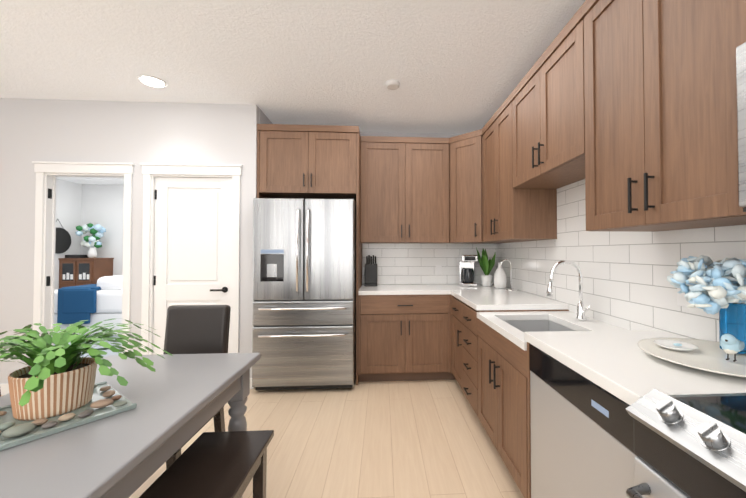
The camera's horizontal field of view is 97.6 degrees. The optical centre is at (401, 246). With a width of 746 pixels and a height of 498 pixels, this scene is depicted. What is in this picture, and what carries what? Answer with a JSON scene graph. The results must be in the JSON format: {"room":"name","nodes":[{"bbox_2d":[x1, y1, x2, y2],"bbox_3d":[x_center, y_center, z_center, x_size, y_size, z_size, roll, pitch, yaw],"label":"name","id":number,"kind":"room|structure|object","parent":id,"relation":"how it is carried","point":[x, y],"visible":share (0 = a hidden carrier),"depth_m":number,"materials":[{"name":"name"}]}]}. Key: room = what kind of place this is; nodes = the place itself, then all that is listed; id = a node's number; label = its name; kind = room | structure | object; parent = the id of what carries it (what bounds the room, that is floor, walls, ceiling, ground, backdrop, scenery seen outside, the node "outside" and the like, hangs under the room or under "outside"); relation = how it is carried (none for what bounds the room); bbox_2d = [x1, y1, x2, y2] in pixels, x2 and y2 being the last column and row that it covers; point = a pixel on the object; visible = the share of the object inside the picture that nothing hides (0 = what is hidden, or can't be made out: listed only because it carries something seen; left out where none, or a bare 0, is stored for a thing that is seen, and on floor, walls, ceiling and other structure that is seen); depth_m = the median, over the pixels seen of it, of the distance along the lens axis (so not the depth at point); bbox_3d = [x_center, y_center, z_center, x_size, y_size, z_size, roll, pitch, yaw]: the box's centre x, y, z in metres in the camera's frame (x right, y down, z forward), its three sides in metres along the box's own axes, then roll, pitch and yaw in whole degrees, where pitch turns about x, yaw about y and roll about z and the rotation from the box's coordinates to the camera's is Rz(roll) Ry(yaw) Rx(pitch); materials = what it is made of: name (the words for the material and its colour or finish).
{"room":"kitchen","nodes":[
{"label":"kitchen","id":0,"kind":"room"},
{"bbox_2d":[55,179,82,289],"bbox_3d":[-6.597,0.017,4.802,0.120,2.700,3.870,0,-1,-3],"label":"wall","id":1,"kind":"structure","parent":0,"point":[78,204],"depth_m":6.50,"materials":[{"name":"white paint"}]},
{"bbox_2d":[55,219,70,253],"bbox_3d":[-6.606,-0.205,6.255,0.031,0.674,0.500,0,-1,-3],"label":"wall art","id":2,"kind":"object","parent":1,"relation":"attached to","point":[63,241],"visible":0.46,"depth_m":6.32,"materials":[{"name":"grey metal"}]},
{"bbox_2d":[54,335,121,357],"bbox_3d":[-4.345,1.420,4.980,4.640,0.100,4.000,0,-1,-3],"label":"floor","id":3,"kind":"structure","parent":0,"point":[109,351],"depth_m":4.35,"materials":[{"name":"grey"}]},
{"bbox_2d":[58,255,113,287],"bbox_3d":[-6.307,0.778,6.511,0.656,1.235,0.484,0,-1,-3],"label":"dresser","id":4,"kind":"object","parent":3,"relation":"on","point":[76,270],"visible":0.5,"depth_m":6.30,"materials":[{"name":"brown wood"}]},
{"bbox_2d":[75,223,105,257],"bbox_3d":[-6.225,-0.131,6.533,0.458,0.711,0.322,0,-1,-3],"label":"vase","id":5,"kind":"object","parent":4,"relation":"on","point":[92,242],"visible":1,"depth_m":6.49,"materials":[{"name":"white ceramic"}]},
{"bbox_2d":[54,275,122,335],"bbox_3d":[-4.489,0.912,5.719,2.240,0.940,1.585,0,-1,-3],"label":"bed","id":6,"kind":"object","parent":3,"relation":"on","point":[99,301],"visible":0.31,"depth_m":4.98,"materials":[{"name":"white fabric"}]},
{"bbox_2d":[83,184,123,275],"bbox_3d":[-4.461,0.053,6.940,4.640,2.700,0.120,0,-1,-3],"label":"wall","id":7,"kind":"structure","parent":0,"point":[103,205],"depth_m":6.79,"materials":[{"name":"white paint"}]},
{"bbox_2d":[0,98,259,387],"bbox_3d":[-3.160,-0.013,3.031,3.530,2.700,0.080,0,-1,-3],"label":"wall","id":8,"kind":"structure","parent":0,"point":[59,130],"depth_m":3.03,"materials":[{"name":"white paint"}]},
{"bbox_2d":[46,188,51,285],"bbox_3d":[-3.268,0.312,3.008,0.004,1.700,0.033,0,-1,-3],"label":"hinges on the jamb of the open door","id":9,"kind":"object","parent":8,"relation":"attached to","point":[48,277],"visible":0.67,"depth_m":3.01,"materials":[{"name":"black metal"}]},
{"bbox_2d":[32,161,134,352],"bbox_3d":[-2.933,0.280,3.033,0.876,2.114,0.132,0,-1,-3],"label":"door frame","id":10,"kind":"structure","parent":8,"relation":"attached to","point":[48,173],"depth_m":3.00,"materials":[{"name":"white wood"}]},
{"bbox_2d":[0,378,253,394],"bbox_3d":[-3.157,1.286,2.962,3.530,0.100,0.014,0,-1,-3],"label":"baseboard","id":11,"kind":"structure","parent":8,"relation":"attached to","point":[4,388],"depth_m":2.93,"materials":[{"name":"white wood"}]},
{"bbox_2d":[140,163,242,354],"bbox_3d":[-1.975,0.281,3.091,0.918,2.114,0.132,0,-1,-3],"label":"door frame","id":12,"kind":"structure","parent":8,"relation":"attached to","point":[151,172],"depth_m":3.05,"materials":[{"name":"white wood"}]},
{"bbox_2d":[153,177,231,354],"bbox_3d":[-1.975,0.336,3.072,0.716,1.988,0.088,0,-1,-3],"label":"closet door","id":13,"kind":"structure","parent":8,"relation":"in","point":[193,243],"depth_m":3.09,"materials":[{"name":"white wood"}]},
{"bbox_2d":[1,378,523,497],"bbox_3d":[-1.743,1.351,0.854,6.340,0.100,5.930,0,-1,-3],"label":"floor","id":14,"kind":"structure","parent":0,"point":[407,439],"depth_m":2.18,"materials":[{"name":"beige wood"}]},
{"bbox_2d":[0,353,260,497],"bbox_3d":[-1.063,0.919,0.712,0.760,0.760,1.950,0,-1,-3],"label":"dining table","id":15,"kind":"object","parent":14,"relation":"on","point":[180,400],"visible":0.62,"depth_m":0.99,"materials":[{"name":"grey wood"}]},
{"bbox_2d":[0,381,136,450],"bbox_3d":[-1.177,0.535,0.990,0.340,0.014,0.500,-1,-1,35],"label":"glass tray","id":16,"kind":"object","parent":15,"relation":"on","point":[38,432],"visible":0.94,"depth_m":1.01,"materials":[{"name":"white"}]},
{"bbox_2d":[0,384,126,437],"bbox_3d":[-1.175,0.519,0.989,0.302,0.027,0.480,-1,-1,36],"label":"stones","id":17,"kind":"object","parent":16,"relation":"on","point":[16,430],"visible":0.83,"depth_m":0.98},
{"bbox_2d":[0,318,172,420],"bbox_3d":[-1.156,0.402,1.107,0.620,0.266,0.558,0,-1,-3],"label":"potted plant","id":18,"kind":"object","parent":17,"relation":"on","point":[57,379],"visible":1,"depth_m":1.05,"materials":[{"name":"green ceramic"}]},
{"bbox_2d":[163,305,230,468],"bbox_3d":[-1.192,0.829,1.705,0.345,0.972,0.525,0,-1,-3],"label":"chair","id":19,"kind":"object","parent":14,"relation":"on","point":[196,329],"visible":0.27,"depth_m":1.89,"materials":[{"name":"grey leather"}]},
{"bbox_2d":[139,430,273,497],"bbox_3d":[-0.714,1.070,0.815,0.320,0.460,1.380,0,-1,-3],"label":"bench","id":20,"kind":"object","parent":14,"relation":"on","point":[230,464],"visible":1,"depth_m":1.27,"materials":[{"name":"brown wood"}]},
{"bbox_2d":[252,198,355,389],"bbox_3d":[-0.918,0.452,3.317,0.910,1.780,0.842,0,-1,-3],"label":"fridge","id":21,"kind":"object","parent":14,"relation":"on","point":[304,298],"visible":1,"depth_m":2.96,"materials":[{"name":"metal"}]},
{"bbox_2d":[358,294,453,381],"bbox_3d":[0.010,0.911,3.490,0.906,0.868,0.629,0,-1,-3],"label":"base cabinet","id":22,"kind":"object","parent":14,"relation":"on","point":[404,337],"depth_m":3.18,"materials":[{"name":"brown wood"}]},
{"bbox_2d":[358,284,449,294],"bbox_3d":[0.007,0.455,3.494,0.900,0.040,0.641,0,-1,-3],"label":"countertop","id":23,"kind":"structure","parent":22,"relation":"on","point":[381,289],"depth_m":3.29,"materials":[{"name":"white stone"}]},
{"bbox_2d":[364,255,376,285],"bbox_3d":[-0.348,0.266,3.668,0.140,0.342,0.184,0,-1,-3],"label":"knife block","id":24,"kind":"object","parent":23,"relation":"on","point":[370,273],"visible":1,"depth_m":3.61,"materials":[{"name":"black plastic"}]},
{"bbox_2d":[451,295,458,383],"bbox_3d":[0.834,0.902,2.997,0.675,0.868,0.485,0,-1,-3],"label":"base cabinet","id":25,"kind":"object","parent":14,"relation":"on","point":[454,301],"depth_m":3.05,"materials":[{"name":"brown wood"}]},
{"bbox_2d":[446,284,745,404],"bbox_3d":[0.870,0.461,2.365,0.686,0.090,2.998,0,-1,-3],"label":"countertop","id":26,"kind":"structure","parent":25,"relation":"on","point":[617,361],"depth_m":1.30,"materials":[{"name":"white stone"}]},
{"bbox_2d":[458,255,477,285],"bbox_3d":[0.744,0.264,3.672,0.180,0.345,0.230,0,-1,-3],"label":"coffee maker","id":27,"kind":"object","parent":26,"relation":"on","point":[465,270],"visible":1,"depth_m":3.60,"materials":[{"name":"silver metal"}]},
{"bbox_2d":[476,248,495,285],"bbox_3d":[0.933,0.212,3.632,0.232,0.449,0.201,0,-1,-3],"label":"potted plant","id":28,"kind":"object","parent":26,"relation":"on","point":[486,265],"visible":1,"depth_m":3.60,"materials":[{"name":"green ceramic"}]},
{"bbox_2d":[494,262,506,287],"bbox_3d":[1.030,0.298,3.418,0.135,0.270,0.135,0,-1,-3],"label":"bottle vase","id":29,"kind":"object","parent":26,"relation":"on","point":[500,280],"visible":0.9,"depth_m":3.37,"materials":[{"name":"white ceramic"}]},
{"bbox_2d":[500,259,517,290],"bbox_3d":[1.050,0.276,3.199,0.166,0.306,0.120,0,-1,-3],"label":"chrome stand","id":30,"kind":"object","parent":26,"relation":"on","point":[511,289],"visible":1,"depth_m":3.19,"materials":[{"name":"silver metal"}]},
{"bbox_2d":[504,320,574,331],"bbox_3d":[0.830,0.603,1.983,0.414,0.203,0.514,0,-1,-3],"label":"sink basin","id":31,"kind":"object","parent":26,"relation":"in","point":[534,325],"visible":0.02,"depth_m":2.23,"materials":[{"name":"silver metal"}]},
{"bbox_2d":[546,260,590,320],"bbox_3d":[1.030,0.271,2.021,0.257,0.376,0.110,0,-1,-3],"label":"faucet","id":32,"kind":"object","parent":26,"relation":"on","point":[581,311],"visible":1,"depth_m":2.04,"materials":[{"name":"silver metal"}]},
{"bbox_2d":[637,338,745,377],"bbox_3d":[1.070,0.380,1.104,0.440,0.028,0.440,0,-1,-3],"label":"platter","id":33,"kind":"object","parent":26,"relation":"on","point":[709,356],"visible":0.83,"depth_m":1.13,"materials":[{"name":"white ceramic"}]},
{"bbox_2d":[653,339,698,350],"bbox_3d":[1.021,0.370,1.217,0.130,0.020,0.130,0,-1,-3],"label":"dish","id":34,"kind":"object","parent":33,"relation":"on","point":[676,345],"visible":1,"depth_m":1.22,"materials":[{"name":"white ceramic"}]},
{"bbox_2d":[720,334,744,361],"bbox_3d":[1.100,0.331,1.084,0.105,0.091,0.063,0,-1,-3],"label":"bird figurine","id":35,"kind":"object","parent":33,"relation":"on","point":[730,344],"visible":1,"depth_m":1.06,"materials":[{"name":"blue ceramic"}]},
{"bbox_2d":[719,302,745,353],"bbox_3d":[1.199,0.288,1.169,0.066,0.175,0.066,0,-1,-3],"label":"vase","id":36,"kind":"object","parent":33,"relation":"on","point":[732,318],"visible":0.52,"depth_m":1.14,"materials":[{"name":"blue glass"}]},
{"bbox_2d":[667,255,745,314],"bbox_3d":[1.122,0.131,1.161,0.306,0.203,0.396,0,-1,-3],"label":"hydrangea","id":37,"kind":"object","parent":36,"relation":"in","point":[715,287],"visible":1,"depth_m":1.09,"materials":[{"name":"blue plant"}]},
{"bbox_2d":[459,300,568,442],"bbox_3d":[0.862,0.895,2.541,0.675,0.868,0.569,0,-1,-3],"label":"base cabinet","id":38,"kind":"object","parent":14,"relation":"on","point":[490,370],"depth_m":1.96,"materials":[{"name":"brown wood"}]},
{"bbox_2d":[529,344,638,497],"bbox_3d":[0.938,0.874,1.192,0.668,0.866,0.651,0,-1,-3],"label":"dishwasher","id":39,"kind":"object","parent":14,"relation":"on","point":[582,436],"visible":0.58,"depth_m":1.15,"materials":[{"name":"silver metal"}]},
{"bbox_2d":[626,389,745,497],"bbox_3d":[0.937,0.812,0.478,0.772,0.926,0.752,0,-1,-3],"label":"range","id":40,"kind":"object","parent":14,"relation":"on","point":[690,446],"visible":1,"depth_m":0.72,"materials":[{"name":"metal"}]},
{"bbox_2d":[259,109,272,123],"bbox_3d":[-1.996,-0.006,3.442,1.162,2.700,0.600,0,-1,-3],"label":"wall","id":41,"kind":"structure","parent":0,"point":[263,118],"depth_m":3.30,"materials":[{"name":"white paint"}]},
{"bbox_2d":[0,0,585,184],"bbox_3d":[-2.591,-1.422,2.508,7.840,0.100,9.240,0,-1,-3],"label":"ceiling","id":42,"kind":"structure","parent":0,"point":[457,66],"depth_m":2.33,"materials":[{"name":"white paint"}]},
{"bbox_2d":[137,74,166,87],"bbox_3d":[-2.061,-1.362,2.689,0.200,0.013,0.200,0,-1,-3],"label":"recessed light","id":43,"kind":"object","parent":42,"relation":"in","point":[152,81],"visible":0.92,"depth_m":2.67,"materials":[{"name":"white"}]},
{"bbox_2d":[385,80,399,89],"bbox_3d":[-0.080,-1.351,2.728,0.124,0.034,0.124,0,-1,-3],"label":"smoke detector","id":44,"kind":"object","parent":42,"relation":"attached to","point":[392,84],"visible":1,"depth_m":2.69,"materials":[{"name":"white plastic"}]},
{"bbox_2d":[360,132,462,243],"bbox_3d":[-0.215,0.002,3.879,2.690,2.700,0.120,0,-1,-3],"label":"wall","id":45,"kind":"structure","parent":0,"point":[387,134],"depth_m":3.86,"materials":[{"name":"white paint"}]},
{"bbox_2d":[257,124,361,384],"bbox_3d":[-0.928,0.084,3.441,0.971,2.520,0.663,0,-1,-3],"label":"upper cabinet","id":46,"kind":"object","parent":45,"relation":"attached to","point":[311,161],"visible":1,"depth_m":3.17,"materials":[{"name":"brown wood"}]},
{"bbox_2d":[361,136,448,242],"bbox_3d":[0.025,-0.608,3.644,0.950,1.130,0.392,0,-1,-3],"label":"upper cabinet","id":47,"kind":"object","parent":45,"relation":"attached to","point":[404,189],"visible":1,"depth_m":3.49,"materials":[{"name":"brown wood"}]},
{"bbox_2d":[362,243,495,284],"bbox_3d":[0.330,0.206,3.844,1.587,0.489,0.008,0,-1,-3],"label":"wall tile","id":48,"kind":"structure","parent":45,"relation":"attached to","point":[406,263],"depth_m":3.83,"materials":[{"name":"white tile"}]},
{"bbox_2d":[449,129,509,243],"bbox_3d":[0.828,-0.609,3.570,0.640,1.130,0.637,0,-1,-3],"label":"upper cabinet","id":49,"kind":"object","parent":45,"relation":"attached to","point":[465,188],"visible":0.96,"depth_m":3.38,"materials":[{"name":"brown wood"}]},
{"bbox_3d":[1.361,-0.046,1.064,0.120,2.700,5.930,0,-1,-3],"label":"wall","id":50,"kind":"structure","parent":0,"visible":0},
{"bbox_2d":[482,94,556,241],"bbox_3d":[0.993,-0.620,2.895,0.392,1.130,0.728,0,-1,-3],"label":"upper cabinet","id":51,"kind":"object","parent":50,"relation":"attached to","point":[511,213],"visible":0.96,"depth_m":2.66,"materials":[{"name":"brown wood"}]},
{"bbox_2d":[511,7,584,188],"bbox_3d":[1.041,-0.829,2.085,0.392,0.740,0.898,0,-1,-3],"label":"upper cabinet","id":52,"kind":"object","parent":50,"relation":"attached to","point":[548,122],"visible":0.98,"depth_m":1.97,"materials":[{"name":"brown wood"}]},
{"bbox_2d":[496,179,745,341],"bbox_3d":[1.252,0.027,1.807,0.008,0.979,4.190,0,-1,-3],"label":"wall tile","id":53,"kind":"structure","parent":50,"relation":"attached to","point":[627,284],"depth_m":1.86,"materials":[{"name":"white tile"}]},
{"bbox_2d":[677,283,691,306],"bbox_3d":[1.267,0.211,1.460,0.004,0.116,0.070,0,-1,-3],"label":"electrical outlet plate","id":54,"kind":"object","parent":53,"relation":"attached to","point":[682,300],"visible":0.44,"depth_m":1.47,"materials":[{"name":"white plastic"}]},
{"bbox_2d":[581,0,745,231],"bbox_3d":[1.091,-0.647,1.263,0.392,1.130,0.738,0,-1,-3],"label":"upper cabinet","id":55,"kind":"object","parent":50,"relation":"attached to","point":[660,99],"visible":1,"depth_m":1.18,"materials":[{"name":"brown wood"}]},
{"bbox_2d":[736,42,745,211],"bbox_3d":[1.104,-0.322,0.507,0.455,0.447,0.756,0,-1,-3],"label":"microwave","id":56,"kind":"object","parent":50,"relation":"attached to","point":[741,84],"visible":1,"depth_m":0.86,"materials":[{"name":"metal"}]}
]}

